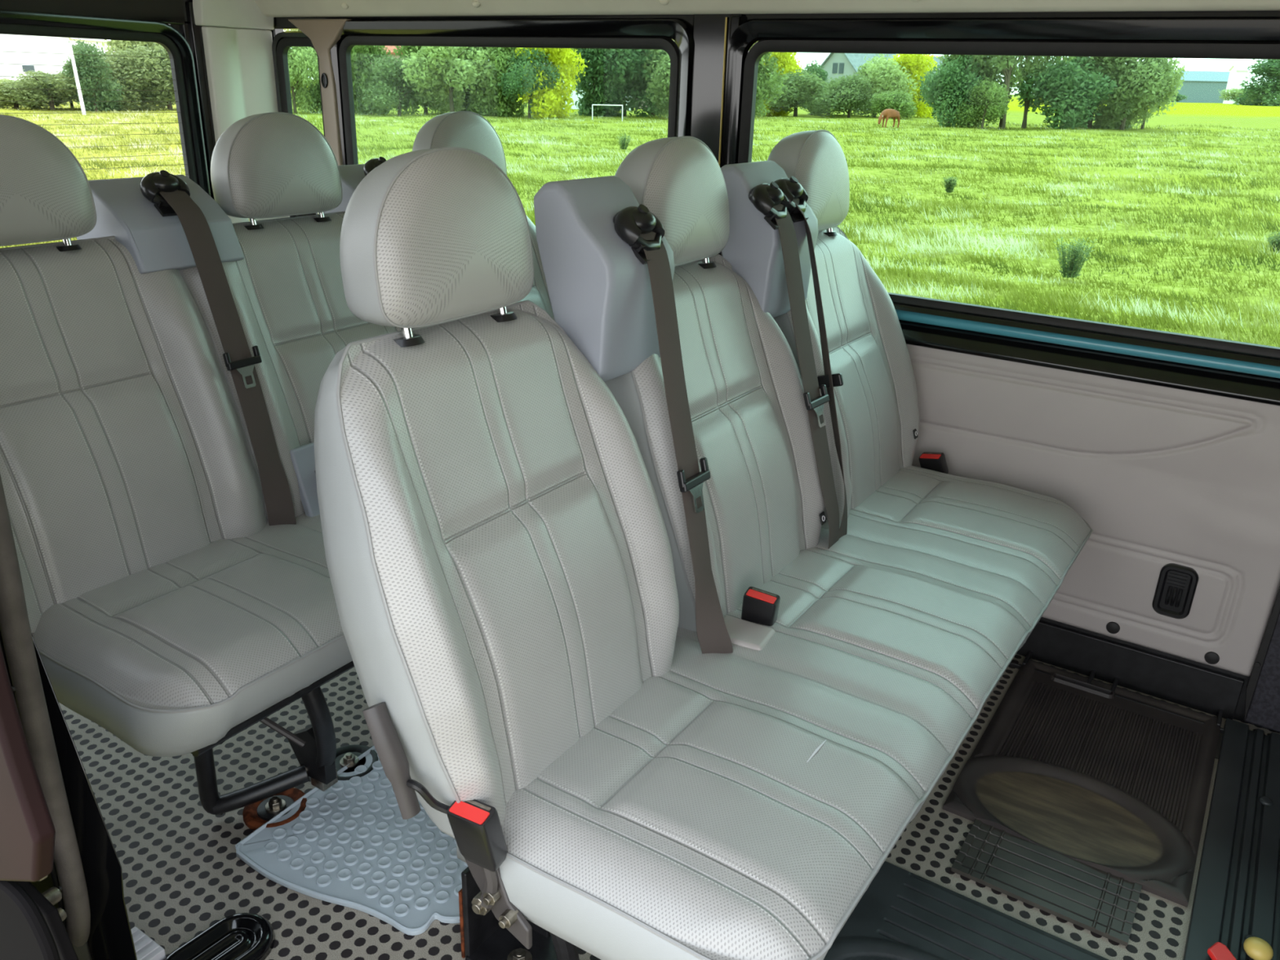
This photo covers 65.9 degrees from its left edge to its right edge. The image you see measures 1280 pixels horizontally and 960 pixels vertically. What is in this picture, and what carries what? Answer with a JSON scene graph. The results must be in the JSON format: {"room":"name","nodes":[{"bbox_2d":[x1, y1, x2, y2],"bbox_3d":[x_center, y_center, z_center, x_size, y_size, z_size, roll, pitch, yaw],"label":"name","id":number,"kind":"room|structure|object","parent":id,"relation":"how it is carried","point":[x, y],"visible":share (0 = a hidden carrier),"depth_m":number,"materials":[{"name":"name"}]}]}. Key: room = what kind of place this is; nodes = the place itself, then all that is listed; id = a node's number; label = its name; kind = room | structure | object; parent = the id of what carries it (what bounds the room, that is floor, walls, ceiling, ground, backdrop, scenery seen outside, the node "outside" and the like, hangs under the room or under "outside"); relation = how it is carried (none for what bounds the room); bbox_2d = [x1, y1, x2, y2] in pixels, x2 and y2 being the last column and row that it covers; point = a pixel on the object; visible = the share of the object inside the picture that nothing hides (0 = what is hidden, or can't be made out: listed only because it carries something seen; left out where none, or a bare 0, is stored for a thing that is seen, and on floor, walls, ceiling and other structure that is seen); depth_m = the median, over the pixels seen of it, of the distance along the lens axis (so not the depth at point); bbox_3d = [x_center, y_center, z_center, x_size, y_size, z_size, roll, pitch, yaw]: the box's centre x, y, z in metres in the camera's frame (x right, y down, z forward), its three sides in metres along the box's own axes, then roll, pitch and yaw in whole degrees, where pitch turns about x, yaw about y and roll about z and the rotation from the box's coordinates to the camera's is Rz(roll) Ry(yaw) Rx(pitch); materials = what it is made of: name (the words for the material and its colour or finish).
{"room":"vehicle interior","nodes":[
{"label":"vehicle interior","id":0,"kind":"room"},
{"bbox_2d":[0,630,91,959],"bbox_3d":[-0.735,0.102,1.026,3.600,1.580,0.100,15,26,30],"label":"wall","id":1,"kind":"structure","parent":0,"point":[82,953],"depth_m":1.11,"materials":[{"name":"black paint"}]},
{"bbox_2d":[0,643,66,959],"bbox_3d":[-0.906,0.160,1.109,0.957,1.101,0.057,15,26,30],"label":"sliding door","id":2,"kind":"structure","parent":1,"relation":"in","point":[27,828],"depth_m":0.88,"materials":[{"name":"red paint"}]},
{"bbox_2d":[0,880,78,959],"bbox_3d":[-0.781,0.727,1.236,0.600,0.762,0.012,15,26,30],"label":"door frame","id":3,"kind":"structure","parent":1,"relation":"attached to","point":[17,941],"depth_m":1.04,"materials":[{"name":"black"}]},
{"bbox_2d":[0,473,90,946],"bbox_3d":[-0.647,0.252,1.037,0.124,1.400,0.034,15,26,30],"label":"seal","id":4,"kind":"object","parent":1,"relation":"attached to","point":[27,687],"visible":0.82,"depth_m":1.01,"materials":[{"name":"rubber"}]},
{"bbox_2d":[31,632,137,959],"bbox_3d":[-0.739,0.238,1.130,0.365,1.750,0.028,15,26,30],"label":"trim","id":5,"kind":"structure","parent":1,"relation":"attached to","point":[110,936],"depth_m":1.11,"materials":[{"name":"black paint"}]},
{"bbox_2d":[163,912,275,959],"bbox_3d":[-0.636,0.712,1.475,0.116,0.020,0.182,15,26,30],"label":"trim","id":6,"kind":"structure","parent":1,"relation":"attached to","point":[243,935],"depth_m":1.50,"materials":[{"name":"black paint"}]},
{"bbox_2d":[0,34,115,80],"bbox_3d":[-53.043,-36.827,84.788,12.700,8.080,10.100,-1,22,-5],"label":"sky","id":7,"kind":"structure","parent":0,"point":[24,44],"depth_m":80.84,"materials":[{"name":"white"}]},
{"bbox_2d":[0,0,215,199],"bbox_3d":[-1.736,-0.592,2.663,0.052,1.580,1.970,15,26,30],"label":"window frame","id":8,"kind":"structure","parent":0,"point":[179,14],"depth_m":2.87,"materials":[{"name":"black paint"}]},
{"bbox_2d":[0,8,211,196],"bbox_3d":[-1.613,-0.895,2.691,0.034,0.700,0.940,15,26,30],"label":"window","id":9,"kind":"structure","parent":8,"relation":"in","point":[15,22],"depth_m":2.85,"materials":[{"name":"black paint"}]},
{"bbox_2d":[192,0,274,30],"bbox_3d":[-1.229,-1.448,2.989,0.094,0.144,0.232,15,26,30],"label":"trim","id":10,"kind":"structure","parent":8,"relation":"attached to","point":[236,14],"depth_m":2.98,"materials":[{"name":"plastic"}]},
{"bbox_2d":[201,26,289,223],"bbox_3d":[-1.248,-1.036,3.170,0.065,0.755,0.209,15,26,30],"label":"trim","id":11,"kind":"structure","parent":8,"relation":"attached to","point":[240,68],"depth_m":3.06,"materials":[{"name":"plastic"}]},
{"bbox_2d":[58,653,1279,959],"bbox_3d":[-0.235,0.516,2.102,3.650,0.060,1.785,15,26,30],"label":"floor","id":12,"kind":"structure","parent":0,"point":[183,873],"depth_m":1.69,"materials":[{"name":"grey metal"}]},
{"bbox_2d":[130,926,165,959],"bbox_3d":[-0.749,0.705,1.464,0.075,0.033,0.052,15,26,30],"label":"block","id":13,"kind":"object","parent":12,"relation":"on","point":[146,948],"visible":0.63,"depth_m":1.46,"materials":[{"name":"white plastic"}]},
{"bbox_2d":[242,787,306,831],"bbox_3d":[-0.657,0.585,1.778,0.112,0.028,0.112,15,26,30],"label":"anchor","id":14,"kind":"object","parent":12,"relation":"on","point":[255,815],"visible":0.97,"depth_m":1.77,"materials":[{"name":"black paint"}]},
{"bbox_2d":[257,795,293,821],"bbox_3d":[-0.657,0.592,1.781,0.064,0.006,0.064,15,26,30],"label":"washer","id":15,"kind":"object","parent":14,"relation":"in","point":[267,809],"depth_m":1.77,"materials":[{"name":"black paint"}]},
{"bbox_2d":[0,111,554,815],"bbox_3d":[-0.535,-0.117,1.998,0.798,1.158,1.579,15,26,30],"label":"seat","id":16,"kind":"object","parent":12,"relation":"on","point":[163,366],"visible":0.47,"depth_m":1.65,"materials":[{"name":"leather"}]},
{"bbox_2d":[235,745,467,935],"bbox_3d":[-0.344,0.579,1.838,0.495,0.012,0.671,15,26,30],"label":"floor mat","id":17,"kind":"object","parent":12,"relation":"on","point":[352,846],"visible":0.3,"depth_m":1.68,"materials":[{"name":"grey rubber"}]},
{"bbox_2d":[334,744,377,780],"bbox_3d":[-0.559,0.539,1.900,0.112,0.028,0.112,15,26,30],"label":"anchor","id":18,"kind":"object","parent":12,"relation":"on","point":[347,754],"visible":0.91,"depth_m":1.90,"materials":[{"name":"black paint"}]},
{"bbox_2d":[334,751,366,772],"bbox_3d":[-0.560,0.546,1.903,0.064,0.006,0.064,15,26,30],"label":"washer","id":19,"kind":"object","parent":18,"relation":"in","point":[341,761],"depth_m":1.90,"materials":[{"name":"black paint"}]},
{"bbox_2d":[314,129,1093,959],"bbox_3d":[0.267,0.074,1.604,0.704,1.168,1.572,15,26,30],"label":"seat","id":20,"kind":"object","parent":12,"relation":"on","point":[652,598],"visible":1,"depth_m":1.29,"materials":[{"name":"leather"}]},
{"bbox_2d":[823,861,1108,959],"bbox_3d":[0.474,0.764,1.454,0.395,0.008,0.405,15,26,30],"label":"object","id":21,"kind":"object","parent":12,"relation":"on","point":[902,914],"visible":0.96,"depth_m":1.57,"materials":[{"name":"plastic"}]},
{"bbox_2d":[951,818,1142,946],"bbox_3d":[0.692,0.677,1.684,0.280,0.010,0.150,15,26,30],"label":"floor mat","id":22,"kind":"object","parent":12,"relation":"on","point":[1104,904],"visible":1,"depth_m":1.68,"materials":[{"name":"rubber"}]},
{"bbox_2d":[942,659,1222,906],"bbox_3d":[0.908,0.561,1.980,0.410,0.018,0.625,15,26,30],"label":"floor mat","id":23,"kind":"object","parent":12,"relation":"on","point":[1118,786],"visible":1,"depth_m":1.93,"materials":[{"name":"black rubber"}]},
{"bbox_2d":[1008,617,1279,733],"bbox_3d":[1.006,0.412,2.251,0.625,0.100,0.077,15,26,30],"label":"wall trim","id":24,"kind":"structure","parent":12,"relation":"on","point":[1214,693],"depth_m":2.22,"materials":[{"name":"black paint"}]},
{"bbox_2d":[1182,718,1279,959],"bbox_3d":[1.007,0.834,1.310,0.537,0.078,1.725,15,26,30],"label":"sill","id":25,"kind":"structure","parent":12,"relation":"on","point":[1237,897],"depth_m":1.73,"materials":[{"name":"plastic"}]},
{"bbox_2d":[1207,942,1236,959],"bbox_3d":[0.891,0.739,1.487,0.037,0.010,0.101,0,22,-5],"label":"tab","id":26,"kind":"object","parent":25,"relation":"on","point":[1218,951],"visible":1,"depth_m":1.51,"materials":[{"name":"red plastic"}]},
{"bbox_2d":[270,10,1279,217],"bbox_3d":[0.292,-0.789,2.332,3.600,0.820,0.062,15,26,30],"label":"window frame","id":27,"kind":"structure","parent":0,"point":[708,29],"depth_m":2.32,"materials":[{"name":"black paint"}]},
{"bbox_2d":[271,31,324,216],"bbox_3d":[-1.059,-1.116,3.145,0.250,0.574,0.026,15,26,30],"label":"window","id":28,"kind":"structure","parent":27,"relation":"in","point":[282,42],"depth_m":3.11,"materials":[{"name":"black paint"}]},
{"bbox_2d":[288,18,349,165],"bbox_3d":[-0.966,-1.102,3.077,0.263,0.605,0.055,15,26,30],"label":"trim","id":29,"kind":"structure","parent":27,"relation":"attached to","point":[323,33],"depth_m":2.99,"materials":[{"name":"beige paint"}]},
{"bbox_2d":[330,17,693,164],"bbox_3d":[-0.410,-0.949,2.745,1.282,0.608,0.038,15,26,30],"label":"window","id":30,"kind":"structure","parent":27,"relation":"in","point":[648,33],"depth_m":2.57,"materials":[{"name":"black rubber"}]},
{"bbox_2d":[718,17,727,166],"bbox_3d":[0.191,-0.761,2.382,0.013,0.645,0.004,15,26,30],"label":"trim","id":31,"kind":"structure","parent":27,"relation":"attached to","point":[726,20],"depth_m":2.32,"materials":[{"name":"brown plastic"}]},
{"bbox_2d":[253,0,1279,17],"bbox_3d":[0.269,-1.077,2.140,3.580,0.113,0.177,15,26,30],"label":"trim","id":32,"kind":"structure","parent":27,"relation":"attached to","point":[269,8],"depth_m":2.24,"materials":[{"name":"beige plastic"}]},
{"bbox_2d":[716,16,1279,366],"bbox_3d":[0.957,-0.572,1.927,1.817,0.606,0.038,15,26,30],"label":"window","id":33,"kind":"structure","parent":27,"relation":"in","point":[1253,37],"depth_m":2.00,"materials":[{"name":"black paint"}]},
{"bbox_2d":[895,309,1279,378],"bbox_3d":[0.303,-0.463,2.450,3.550,0.025,0.024,15,26,30],"label":"trim","id":34,"kind":"structure","parent":27,"relation":"attached to","point":[1248,367],"depth_m":2.05,"materials":[{"name":"teal paint"}]},
{"bbox_2d":[898,320,1279,405],"bbox_3d":[0.279,-0.431,2.475,3.600,0.050,0.045,15,26,30],"label":"trim","id":35,"kind":"structure","parent":27,"relation":"attached to","point":[1203,380],"depth_m":2.06,"materials":[{"name":"black paint"}]},
{"bbox_2d":[906,344,1279,676],"bbox_3d":[0.050,-0.200,2.712,2.985,0.594,0.044,15,26,30],"label":"interior side panel","id":36,"kind":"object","parent":27,"relation":"attached to","point":[1178,491],"depth_m":2.10,"materials":[{"name":"grey plastic"}]},
{"bbox_2d":[1243,586,1279,732],"bbox_3d":[1.495,0.279,1.901,0.470,0.602,0.088,15,26,30],"label":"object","id":37,"kind":"object","parent":27,"relation":"attached to","point":[1262,704],"visible":1,"depth_m":2.05,"materials":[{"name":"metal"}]},
{"label":"outside","id":38,"kind":"structure","parent":0,"visible":0},
{"bbox_2d":[0,82,1279,346],"bbox_3d":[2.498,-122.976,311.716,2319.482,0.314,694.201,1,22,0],"label":"field","id":39,"kind":"structure","parent":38,"point":[1228,115],"depth_m":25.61,"materials":[{"name":"green plant"}]},
{"bbox_2d":[0,76,48,109],"bbox_3d":[-34.499,-21.248,54.279,5.424,1.672,5.078,14,25,28],"label":"bush","id":40,"kind":"object","parent":39,"relation":"on","point":[2,97],"visible":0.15,"depth_m":53.54,"materials":[{"name":"green plant"}]},
{"bbox_2d":[0,69,96,110],"bbox_3d":[-31.949,-21.023,53.276,5.178,2.119,4.847,16,26,32],"label":"bush","id":41,"kind":"object","parent":39,"relation":"on","point":[28,96],"visible":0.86,"depth_m":52.31,"materials":[{"name":"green plant"}]},
{"bbox_2d":[49,71,97,108],"bbox_3d":[-32.110,-22.038,55.804,3.939,2.112,3.063,-3,22,-12],"label":"bush","id":42,"kind":"object","parent":39,"relation":"on","point":[68,98],"visible":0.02,"depth_m":56.03,"materials":[{"name":"green plant"}]},
{"bbox_2d":[67,42,86,115],"bbox_3d":[-27.050,-19.200,47.471,0.265,3.353,0.170,1,22,0],"label":"pole","id":43,"kind":"object","parent":39,"relation":"on","point":[75,72],"visible":0.94,"depth_m":47.41,"materials":[{"name":"white"}]},
{"bbox_2d":[62,39,124,111],"bbox_3d":[-29.440,-21.735,53.178,2.965,3.736,2.526,-10,24,-26],"label":"tree","id":44,"kind":"object","parent":39,"relation":"on","point":[91,103],"visible":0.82,"depth_m":52.72,"materials":[{"name":"green plant"}]},
{"bbox_2d":[62,48,157,111],"bbox_3d":[-29.663,-22.603,55.756,5.078,3.345,5.424,-9,24,-24],"label":"bush","id":45,"kind":"object","parent":39,"relation":"on","point":[131,82],"visible":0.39,"depth_m":54.80,"materials":[{"name":"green plant"}]},
{"bbox_2d":[97,39,176,110],"bbox_3d":[-29.035,-24.099,57.445,4.233,4.981,3.974,3,22,2],"label":"tree","id":46,"kind":"object","parent":39,"relation":"on","point":[113,43],"visible":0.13,"depth_m":56.67,"materials":[{"name":"green plant"}]},
{"bbox_2d":[110,40,175,110],"bbox_3d":[-26.676,-23.289,56.811,4.695,3.970,6.041,8,23,14],"label":"bush","id":47,"kind":"object","parent":39,"relation":"on","point":[152,65],"visible":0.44,"depth_m":55.27,"materials":[{"name":"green plant"}]},
{"bbox_2d":[283,29,319,113],"bbox_3d":[-19.672,-23.000,55.455,3.903,4.713,3.812,-5,23,-18],"label":"bush","id":48,"kind":"object","parent":39,"relation":"on","point":[299,62],"visible":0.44,"depth_m":55.01,"materials":[{"name":"green plant"}]},
{"bbox_2d":[283,29,321,113],"bbox_3d":[-18.718,-24.223,57.194,3.634,5.773,3.168,16,26,31],"label":"tree","id":49,"kind":"object","parent":39,"relation":"on","point":[313,90],"visible":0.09,"depth_m":56.88,"materials":[{"name":"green plant"}]},
{"bbox_2d":[351,44,391,115],"bbox_3d":[-15.787,-24.046,57.583,3.558,5.355,3.031,-13,26,-31],"label":"tree","id":50,"kind":"object","parent":39,"relation":"on","point":[361,58],"visible":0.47,"depth_m":56.85,"materials":[{"name":"green plant"}]},
{"bbox_2d":[360,50,432,115],"bbox_3d":[-14.384,-22.730,56.661,3.677,3.459,4.706,13,24,25],"label":"bush","id":51,"kind":"object","parent":39,"relation":"on","point":[387,83],"visible":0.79,"depth_m":55.90,"materials":[{"name":"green plant"}]},
{"bbox_2d":[370,45,441,102],"bbox_3d":[-22.368,-36.671,87.833,7.600,6.680,8.700,4,22,6],"label":"house","id":52,"kind":"structure","parent":39,"relation":"on","point":[391,48],"depth_m":83.62,"materials":[{"name":"brown brick"}]},
{"bbox_2d":[392,45,449,115],"bbox_3d":[-12.777,-24.578,58.047,3.688,6.054,4.240,5,22,7],"label":"tree","id":53,"kind":"object","parent":39,"relation":"on","point":[404,48],"visible":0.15,"depth_m":57.89,"materials":[{"name":"green plant"}]},
{"bbox_2d":[399,45,502,112],"bbox_3d":[-10.755,-23.298,56.311,5.241,4.979,5.364,15,25,29],"label":"tree","id":54,"kind":"object","parent":39,"relation":"on","point":[442,64],"visible":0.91,"depth_m":55.73,"materials":[{"name":"green plant"}]},
{"bbox_2d":[446,46,500,111],"bbox_3d":[-10.054,-24.948,59.335,4.041,5.977,4.744,2,22,3],"label":"tree","id":55,"kind":"object","parent":39,"relation":"on","point":[465,104],"visible":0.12,"depth_m":58.64,"materials":[{"name":"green plant"}]},
{"bbox_2d":[466,47,530,116],"bbox_3d":[-8.026,-23.856,57.188,4.349,5.604,3.704,12,24,25],"label":"tree","id":56,"kind":"object","parent":39,"relation":"on","point":[491,96],"visible":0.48,"depth_m":57.03,"materials":[{"name":"green plant"}]},
{"bbox_2d":[497,47,562,118],"bbox_3d":[-6.400,-22.420,55.693,3.574,3.923,3.663,-14,27,-34],"label":"tree","id":57,"kind":"object","parent":39,"relation":"on","point":[514,80],"visible":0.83,"depth_m":55.02,"materials":[{"name":"green plant"}]},
{"bbox_2d":[514,47,589,119],"bbox_3d":[-5.243,-23.501,55.974,3.704,5.977,4.349,20,29,39],"label":"tree","id":58,"kind":"object","parent":39,"relation":"on","point":[555,99],"visible":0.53,"depth_m":55.69,"materials":[{"name":"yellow plant"}]},
{"bbox_2d":[551,62,631,111],"bbox_3d":[-4.544,-32.676,77.438,6.700,7.680,7.600,-7,23,-19],"label":"house","id":59,"kind":"structure","parent":39,"relation":"on","point":[575,98],"depth_m":74.86,"materials":[{"name":"white"}]},
{"bbox_2d":[569,48,628,116],"bbox_3d":[-2.618,-25.600,61.020,4.151,6.226,3.536,8,23,18],"label":"tree","id":60,"kind":"object","parent":39,"relation":"on","point":[593,73],"visible":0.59,"depth_m":60.79,"materials":[{"name":"green plant"}]},
{"bbox_2d":[591,104,622,120],"bbox_3d":[-1.860,-20.964,56.417,1.792,0.930,0.062,-2,22,-9],"label":"goal frame","id":61,"kind":"object","parent":39,"relation":"on","point":[592,104],"visible":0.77,"depth_m":56.31,"materials":[{"name":"white metal"}]},
{"bbox_2d":[586,48,660,116],"bbox_3d":[-0.851,-26.047,61.799,5.450,6.448,4.766,-13,26,-32],"label":"tree","id":62,"kind":"object","parent":39,"relation":"on","point":[639,92],"visible":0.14,"depth_m":61.70,"materials":[{"name":"green plant"}]},
{"bbox_2d":[617,133,631,149],"bbox_3d":[-0.522,-10.719,31.252,0.481,0.496,0.491,-17,29,-39],"label":"clump","id":63,"kind":"object","parent":39,"relation":"on","point":[624,143],"visible":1,"depth_m":31.25,"materials":[{"name":"green plant"}]},
{"bbox_2d":[596,48,668,118],"bbox_3d":[0.723,-25.500,61.024,5.956,6.014,6.104,8,23,15],"label":"bush","id":64,"kind":"object","parent":39,"relation":"on","point":[633,72],"visible":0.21,"depth_m":59.74,"materials":[{"name":"green plant"}]},
{"bbox_2d":[638,39,676,118],"bbox_3d":[2.506,-24.301,59.143,4.764,5.241,4.876,-3,22,-12],"label":"tree","id":65,"kind":"object","parent":39,"relation":"on","point":[662,77],"visible":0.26,"depth_m":58.60,"materials":[{"name":"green plant"}]},
{"bbox_2d":[749,40,788,117],"bbox_3d":[7.147,-26.771,64.529,4.395,6.046,5.047,-5,23,-17],"label":"tree","id":66,"kind":"object","parent":39,"relation":"on","point":[764,79],"visible":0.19,"depth_m":63.84,"materials":[{"name":"green plant"}]},
{"bbox_2d":[755,52,804,116],"bbox_3d":[9.542,-28.584,70.013,4.546,5.479,3.872,-4,23,-13],"label":"tree","id":67,"kind":"object","parent":39,"relation":"on","point":[788,62],"visible":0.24,"depth_m":69.35,"materials":[{"name":"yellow plant"}]},
{"bbox_2d":[766,67,845,118],"bbox_3d":[11.037,-26.738,68.254,6.558,3.227,5.106,13,24,25],"label":"bush","id":68,"kind":"object","parent":39,"relation":"on","point":[799,87],"visible":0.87,"depth_m":67.73,"materials":[{"name":"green plant"}]},
{"bbox_2d":[797,58,830,115],"bbox_3d":[12.780,-29.367,73.931,3.677,3.960,4.713,-5,23,-16],"label":"bush","id":69,"kind":"object","parent":39,"relation":"on","point":[815,67],"visible":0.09,"depth_m":73.13,"materials":[{"name":"green plant"}]},
{"bbox_2d":[802,80,836,115],"bbox_3d":[14.163,-28.056,72.637,5.241,2.493,5.366,-5,23,-17],"label":"bush","id":70,"kind":"object","parent":39,"relation":"on","point":[824,83],"visible":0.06,"depth_m":72.05,"materials":[{"name":"green plant"}]},
{"bbox_2d":[822,71,883,117],"bbox_3d":[14.918,-26.697,68.511,4.465,3.103,3.472,4,22,4],"label":"bush","id":71,"kind":"object","parent":39,"relation":"on","point":[852,90],"visible":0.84,"depth_m":68.19,"materials":[{"name":"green plant"}]},
{"bbox_2d":[819,53,896,111],"bbox_3d":[21.682,-39.278,96.126,6.300,7.000,9.600,20,29,39],"label":"house","id":72,"kind":"structure","parent":39,"relation":"on","point":[844,64],"depth_m":92.78,"materials":[{"name":"grey"}]},
{"bbox_2d":[842,53,918,117],"bbox_3d":[17.230,-28.336,70.967,5.104,4.456,6.556,-9,24,-25],"label":"bush","id":73,"kind":"object","parent":39,"relation":"on","point":[886,76],"visible":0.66,"depth_m":68.88,"materials":[{"name":"green plant"}]},
{"bbox_2d":[877,108,899,128],"bbox_3d":[13.217,-19.226,52.479,1.611,0.969,0.481,-15,27,-35],"label":"horse","id":74,"kind":"object","parent":39,"relation":"on","point":[888,113],"visible":0.99,"depth_m":52.22},
{"bbox_2d":[869,88,916,119],"bbox_3d":[17.667,-25.498,67.104,3.939,1.989,3.063,-16,28,-37],"label":"bush","id":75,"kind":"object","parent":39,"relation":"on","point":[900,102],"visible":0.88,"depth_m":66.57,"materials":[{"name":"green plant"}]},
{"bbox_2d":[882,53,937,118],"bbox_3d":[19.647,-29.040,72.203,4.566,4.941,4.171,-7,23,-20],"label":"tree","id":76,"kind":"object","parent":39,"relation":"on","point":[916,64],"visible":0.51,"depth_m":71.24,"materials":[{"name":"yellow plant"}]},
{"bbox_2d":[914,74,937,117],"bbox_3d":[22.053,-29.017,74.350,4.257,3.345,4.470,12,24,24],"label":"bush","id":77,"kind":"object","parent":39,"relation":"on","point":[932,113],"visible":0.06,"depth_m":73.65,"materials":[{"name":"green plant"}]},
{"bbox_2d":[942,176,957,192],"bbox_3d":[6.325,-6.032,20.142,0.295,0.332,0.368,-12,26,-31],"label":"clump","id":78,"kind":"object","parent":39,"relation":"on","point":[949,185],"visible":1,"depth_m":20.11,"materials":[{"name":"green plant"}]},
{"bbox_2d":[917,54,986,127],"bbox_3d":[17.665,-21.932,55.640,3.924,4.001,4.192,6,22,12],"label":"bush","id":79,"kind":"object","parent":39,"relation":"on","point":[944,87],"visible":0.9,"depth_m":54.78,"materials":[{"name":"green plant"}]},
{"bbox_2d":[925,56,988,88],"bbox_3d":[32.086,-41.434,103.796,8.600,5.680,5.700,18,27,35],"label":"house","id":80,"kind":"structure","parent":39,"relation":"on","point":[935,58],"depth_m":103.12,"materials":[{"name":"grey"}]},
{"bbox_2d":[933,54,1015,128],"bbox_3d":[19.129,-23.188,56.200,3.870,6.037,4.441,-18,29,-41],"label":"tree","id":81,"kind":"object","parent":39,"relation":"on","point":[984,61],"visible":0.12,"depth_m":55.52,"materials":[{"name":"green plant"}]},
{"bbox_2d":[952,76,1013,128],"bbox_3d":[18.911,-20.734,54.340,3.142,2.720,2.450,15,26,30],"label":"bush","id":82,"kind":"object","parent":39,"relation":"on","point":[994,100],"visible":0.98,"depth_m":53.87,"materials":[{"name":"green plant"}]},
{"bbox_2d":[985,55,1048,129],"bbox_3d":[20.224,-23.219,54.277,5.117,7.630,5.030,-3,22,-10],"label":"tree","id":83,"kind":"object","parent":39,"relation":"on","point":[1006,72],"visible":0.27,"depth_m":54.50,"materials":[{"name":"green plant"}]},
{"bbox_2d":[992,55,1076,128],"bbox_3d":[22.048,-23.120,55.070,3.987,6.920,3.919,-9,24,-25],"label":"tree","id":84,"kind":"object","parent":39,"relation":"on","point":[1026,102],"visible":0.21,"depth_m":54.77,"materials":[{"name":"green plant"}]},
{"bbox_2d":[1011,56,1117,128],"bbox_3d":[23.776,-21.898,55.578,5.539,4.223,5.918,2,22,2],"label":"bush","id":85,"kind":"object","parent":39,"relation":"on","point":[1062,86],"visible":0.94,"depth_m":54.25,"materials":[{"name":"green plant"}]},
{"bbox_2d":[1053,236,1097,278],"bbox_3d":[4.895,-2.514,11.125,0.449,0.464,0.430,1,22,0],"label":"clump","id":86,"kind":"object","parent":39,"relation":"on","point":[1070,270],"visible":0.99,"depth_m":11.12,"materials":[{"name":"green plant"}]},
{"bbox_2d":[1059,56,1135,129],"bbox_3d":[25.915,-23.215,56.284,4.788,6.266,4.491,21,29,39],"label":"tree","id":87,"kind":"object","parent":39,"relation":"on","point":[1128,117],"visible":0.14,"depth_m":55.43,"materials":[{"name":"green plant"}]},
{"bbox_2d":[1084,57,1180,129],"bbox_3d":[27.742,-22.258,55.501,5.241,5.110,5.366,-11,25,-29],"label":"tree","id":88,"kind":"object","parent":39,"relation":"on","point":[1139,78],"visible":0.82,"depth_m":54.29,"materials":[{"name":"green plant"}]},
{"bbox_2d":[1118,57,1188,128],"bbox_3d":[29.138,-22.205,56.616,3.462,4.223,3.698,-18,29,-39],"label":"bush","id":89,"kind":"object","parent":39,"relation":"on","point":[1144,113],"visible":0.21,"depth_m":56.09,"materials":[{"name":"green plant"}]},
{"bbox_2d":[1161,92,1186,102],"bbox_3d":[118.814,-86.550,223.197,8.154,2.836,8.869,-5,23,-15],"label":"bush","id":90,"kind":"object","parent":39,"relation":"on","point":[1179,95],"visible":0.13,"depth_m":221.16,"materials":[{"name":"green plant"}]},
{"bbox_2d":[1171,71,1229,102],"bbox_3d":[155.320,-110.360,277.711,19.600,8.680,14.700,1,22,0],"label":"shed","id":91,"kind":"object","parent":39,"relation":"on","point":[1198,86],"visible":0.33,"depth_m":271.77,"materials":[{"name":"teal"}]},
{"bbox_2d":[1222,65,1250,103],"bbox_3d":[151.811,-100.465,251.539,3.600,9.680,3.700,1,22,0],"label":"shed","id":92,"kind":"object","parent":39,"relation":"on","point":[1237,73],"visible":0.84,"depth_m":249.87,"materials":[{"name":"white"}]},
{"bbox_2d":[1217,86,1259,104],"bbox_3d":[144.705,-92.191,236.906,12.035,4.127,12.099,5,22,9],"label":"bush","id":93,"kind":"object","parent":39,"relation":"on","point":[1228,93],"visible":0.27,"depth_m":235.42,"materials":[{"name":"green plant"}]},
{"bbox_2d":[1231,59,1279,106],"bbox_3d":[142.675,-89.922,222.456,14.953,10.896,14.194,-12,25,-30],"label":"tree","id":94,"kind":"object","parent":39,"relation":"on","point":[1268,91],"visible":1,"depth_m":220.19,"materials":[{"name":"green plant"}]},
{"bbox_2d":[1265,231,1279,252],"bbox_3d":[8.328,-3.092,12.906,0.331,0.341,0.337,-14,27,-34],"label":"clump","id":95,"kind":"object","parent":39,"relation":"on","point":[1275,240],"visible":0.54,"depth_m":12.91,"materials":[{"name":"green plant"}]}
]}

